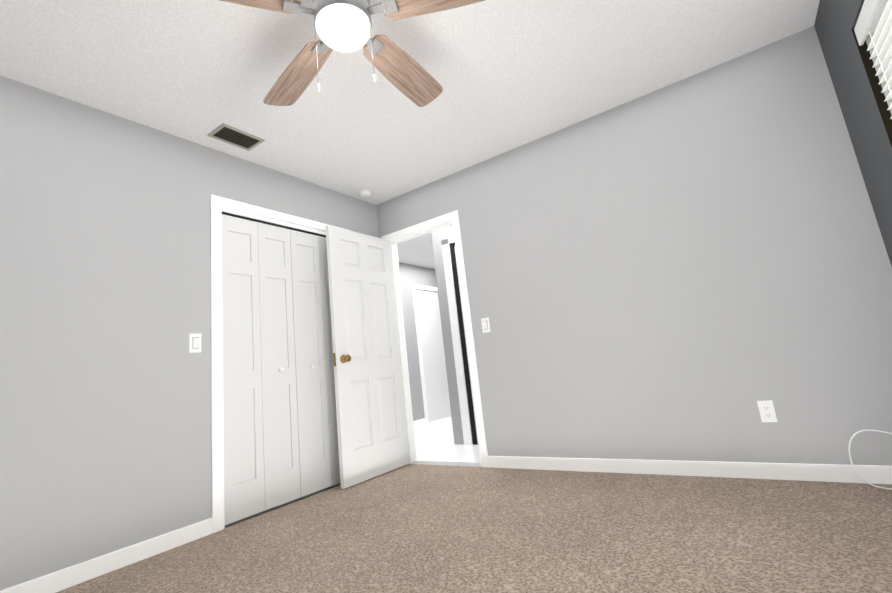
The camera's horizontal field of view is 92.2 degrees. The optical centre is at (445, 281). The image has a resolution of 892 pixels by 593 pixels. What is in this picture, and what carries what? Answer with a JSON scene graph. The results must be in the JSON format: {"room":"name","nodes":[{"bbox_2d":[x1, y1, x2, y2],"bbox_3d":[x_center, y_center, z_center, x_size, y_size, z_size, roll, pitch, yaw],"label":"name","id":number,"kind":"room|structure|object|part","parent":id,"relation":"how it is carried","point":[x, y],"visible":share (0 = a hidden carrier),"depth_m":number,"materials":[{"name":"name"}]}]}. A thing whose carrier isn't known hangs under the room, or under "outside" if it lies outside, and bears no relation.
{"room":"empty bedroom","nodes":[
{"label":"empty bedroom","id":0,"kind":"room"},
{"bbox_2d":[0,76,378,590],"bbox_3d":[-1.752,0.245,2.451,0.120,2.440,4.240,-14,-13,33],"label":"wall","id":1,"kind":"structure","parent":0,"point":[105,312],"depth_m":2.27,"materials":[{"name":"grey paint"}]},
{"bbox_2d":[0,518,212,592],"bbox_3d":[-2.023,1.302,1.534,0.016,0.085,2.341,-14,-13,33],"label":"baseboard","id":2,"kind":"structure","parent":1,"relation":"attached to","point":[65,578],"depth_m":2.09,"materials":[{"name":"white wood"}]},
{"bbox_2d":[189,333,200,352],"bbox_3d":[-1.527,0.376,2.616,0.013,0.117,0.072,-14,-13,33],"label":"light switch","id":3,"kind":"object","parent":1,"relation":"attached to","point":[194,343],"visible":1,"depth_m":2.61,"materials":[{"name":"white plastic"}]},
{"bbox_2d":[210,194,350,532],"bbox_3d":[-1.159,0.509,3.224,0.135,2.094,1.248,-14,-13,33],"label":"trim","id":4,"kind":"structure","parent":1,"relation":"attached to","point":[218,205],"depth_m":2.75,"materials":[{"name":"white wood"}]},
{"bbox_2d":[222,212,339,524],"bbox_3d":[-1.128,0.543,3.199,0.079,1.987,1.095,-14,-13,33],"label":"bifold closet door","id":5,"kind":"structure","parent":1,"relation":"in","point":[280,428],"depth_m":3.06,"materials":[{"name":"white wood"}]},
{"bbox_2d":[225,483,340,527],"bbox_3d":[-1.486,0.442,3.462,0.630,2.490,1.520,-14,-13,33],"label":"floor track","id":6,"kind":"structure","parent":0,"point":[271,509],"depth_m":2.97,"materials":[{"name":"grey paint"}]},
{"bbox_2d":[0,0,819,268],"bbox_3d":[0.189,-1.010,3.744,5.130,0.080,8.320,-14,-13,33],"label":"ceiling","id":7,"kind":"structure","parent":0,"point":[507,75],"depth_m":2.40,"materials":[{"name":"white paint"}]},
{"bbox_2d":[207,123,264,150],"bbox_3d":[-1.399,-0.956,2.869,0.194,0.013,0.289,-14,-13,33],"label":"ceiling vent","id":8,"kind":"object","parent":7,"relation":"in","point":[228,134],"visible":1,"depth_m":2.86,"materials":[{"name":"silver metal"}]},
{"bbox_2d":[220,0,484,106],"bbox_3d":[-0.401,-1.011,1.763,1.351,0.555,1.324,-14,-13,33],"label":"ceiling fan","id":9,"kind":"object","parent":7,"relation":"hanging from","point":[343,25],"visible":1,"depth_m":1.77,"materials":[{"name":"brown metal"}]},
{"bbox_2d":[359,189,370,196],"bbox_3d":[-0.740,-0.805,3.941,0.108,0.037,0.108,-14,-13,33],"label":"smoke detector","id":10,"kind":"object","parent":7,"relation":"attached to","point":[365,193],"visible":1,"depth_m":3.91,"materials":[{"name":"white plastic"}]},
{"bbox_2d":[399,262,434,420],"bbox_3d":[-0.500,0.927,6.596,0.120,2.440,4.080,-14,-13,33],"label":"wall","id":11,"kind":"structure","parent":0,"point":[410,274],"depth_m":6.52,"materials":[{"name":"grey paint"}]},
{"bbox_2d":[431,225,463,443],"bbox_3d":[1.435,0.142,3.740,3.560,2.440,0.120,-14,-13,33],"label":"wall","id":12,"kind":"structure","parent":0,"point":[448,232],"depth_m":4.62,"materials":[{"name":"white paint"}]},
{"bbox_2d":[56,464,891,592],"bbox_3d":[-0.178,1.105,1.247,3.412,0.050,4.002,-14,-13,33],"label":"floor carpet","id":13,"kind":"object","parent":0,"point":[415,528],"visible":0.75,"depth_m":1.92,"materials":[{"name":"brown carpet"}]},
{"bbox_2d":[376,26,891,465],"bbox_3d":[0.340,0.221,3.516,5.130,2.440,0.120,-14,-13,33],"label":"wall","id":14,"kind":"structure","parent":0,"point":[696,267],"depth_m":2.67,"materials":[{"name":"grey paint"}]},
{"bbox_2d":[381,210,488,467],"bbox_3d":[0.480,0.796,5.769,2.530,2.160,4.095,-14,-13,33],"label":"door frame","id":15,"kind":"structure","parent":14,"relation":"attached to","point":[435,390],"depth_m":4.46,"materials":[{"name":"white wood"}]},
{"bbox_2d":[325,225,409,488],"bbox_3d":[-0.648,0.562,3.623,0.160,2.018,0.759,-14,-13,33],"label":"door","id":16,"kind":"structure","parent":15,"relation":"attached to","point":[372,430],"depth_m":3.56,"materials":[{"name":"white wood"}]},
{"bbox_3d":[0.516,0.538,4.336,0.805,2.100,0.120,-14,-13,33],"label":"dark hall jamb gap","id":17,"kind":"part","parent":15,"relation":"part of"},
{"bbox_2d":[481,317,490,332],"bbox_3d":[0.318,0.350,3.434,0.072,0.117,0.013,-14,-13,33],"label":"light switch","id":18,"kind":"object","parent":14,"relation":"attached to","point":[485,325],"visible":1,"depth_m":3.43,"materials":[{"name":"white plastic"}]},
{"bbox_2d":[487,456,891,484],"bbox_3d":[1.322,1.143,2.635,2.458,0.085,0.016,-14,-13,33],"label":"baseboard","id":19,"kind":"structure","parent":14,"relation":"attached to","point":[873,474],"depth_m":2.49,"materials":[{"name":"white wood"}]},
{"bbox_2d":[757,400,777,421],"bbox_3d":[1.776,0.719,2.373,0.072,0.117,0.009,-14,-13,33],"label":"electrical outlet","id":20,"kind":"object","parent":14,"relation":"attached to","point":[767,410],"visible":1,"depth_m":2.37,"materials":[{"name":"white plastic"}]},
{"bbox_2d":[814,0,891,266],"bbox_3d":[1.127,-0.478,0.448,0.220,2.440,4.120,-14,-13,33],"label":"wall","id":21,"kind":"structure","parent":0,"point":[835,23],"depth_m":2.08,"materials":[{"name":"grey paint"}]},
{"bbox_2d":[852,28,891,146],"bbox_3d":[1.466,-0.453,0.972,0.190,1.620,1.846,-14,-13,33],"label":"window","id":22,"kind":"structure","parent":21,"relation":"in","point":[876,87],"depth_m":1.86,"materials":[{"name":"grey"}]},
{"bbox_2d":[854,0,891,118],"bbox_3d":[1.421,-0.439,1.001,0.071,1.606,1.828,-14,-13,33],"label":"window blinds","id":23,"kind":"object","parent":22,"relation":"attached to","point":[875,17],"visible":1,"depth_m":1.77,"materials":[{"name":"white plastic"}]},
{"bbox_3d":[2.268,0.637,1.957,0.016,0.117,0.072,-14,-13,33],"label":"outlet plate","id":24,"kind":"object","parent":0,"visible":0},
{"bbox_2d":[848,429,891,489],"bbox_3d":[2.122,0.815,2.008,0.353,0.300,0.102,-14,-13,33],"label":"cord","id":25,"kind":"object","parent":24,"relation":"attached to","point":[851,459],"visible":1,"depth_m":2.10,"materials":[{"name":"white plastic"}]},
{"label":"outside","id":26,"kind":"structure","parent":0,"visible":0},
{"bbox_2d":[410,416,481,466],"bbox_3d":[1.675,1.639,4.988,5.130,0.050,4.080,-14,-13,33],"label":"floor","id":27,"kind":"structure","parent":26,"point":[434,443],"depth_m":4.26,"materials":[{"name":"white tile"}]}
]}

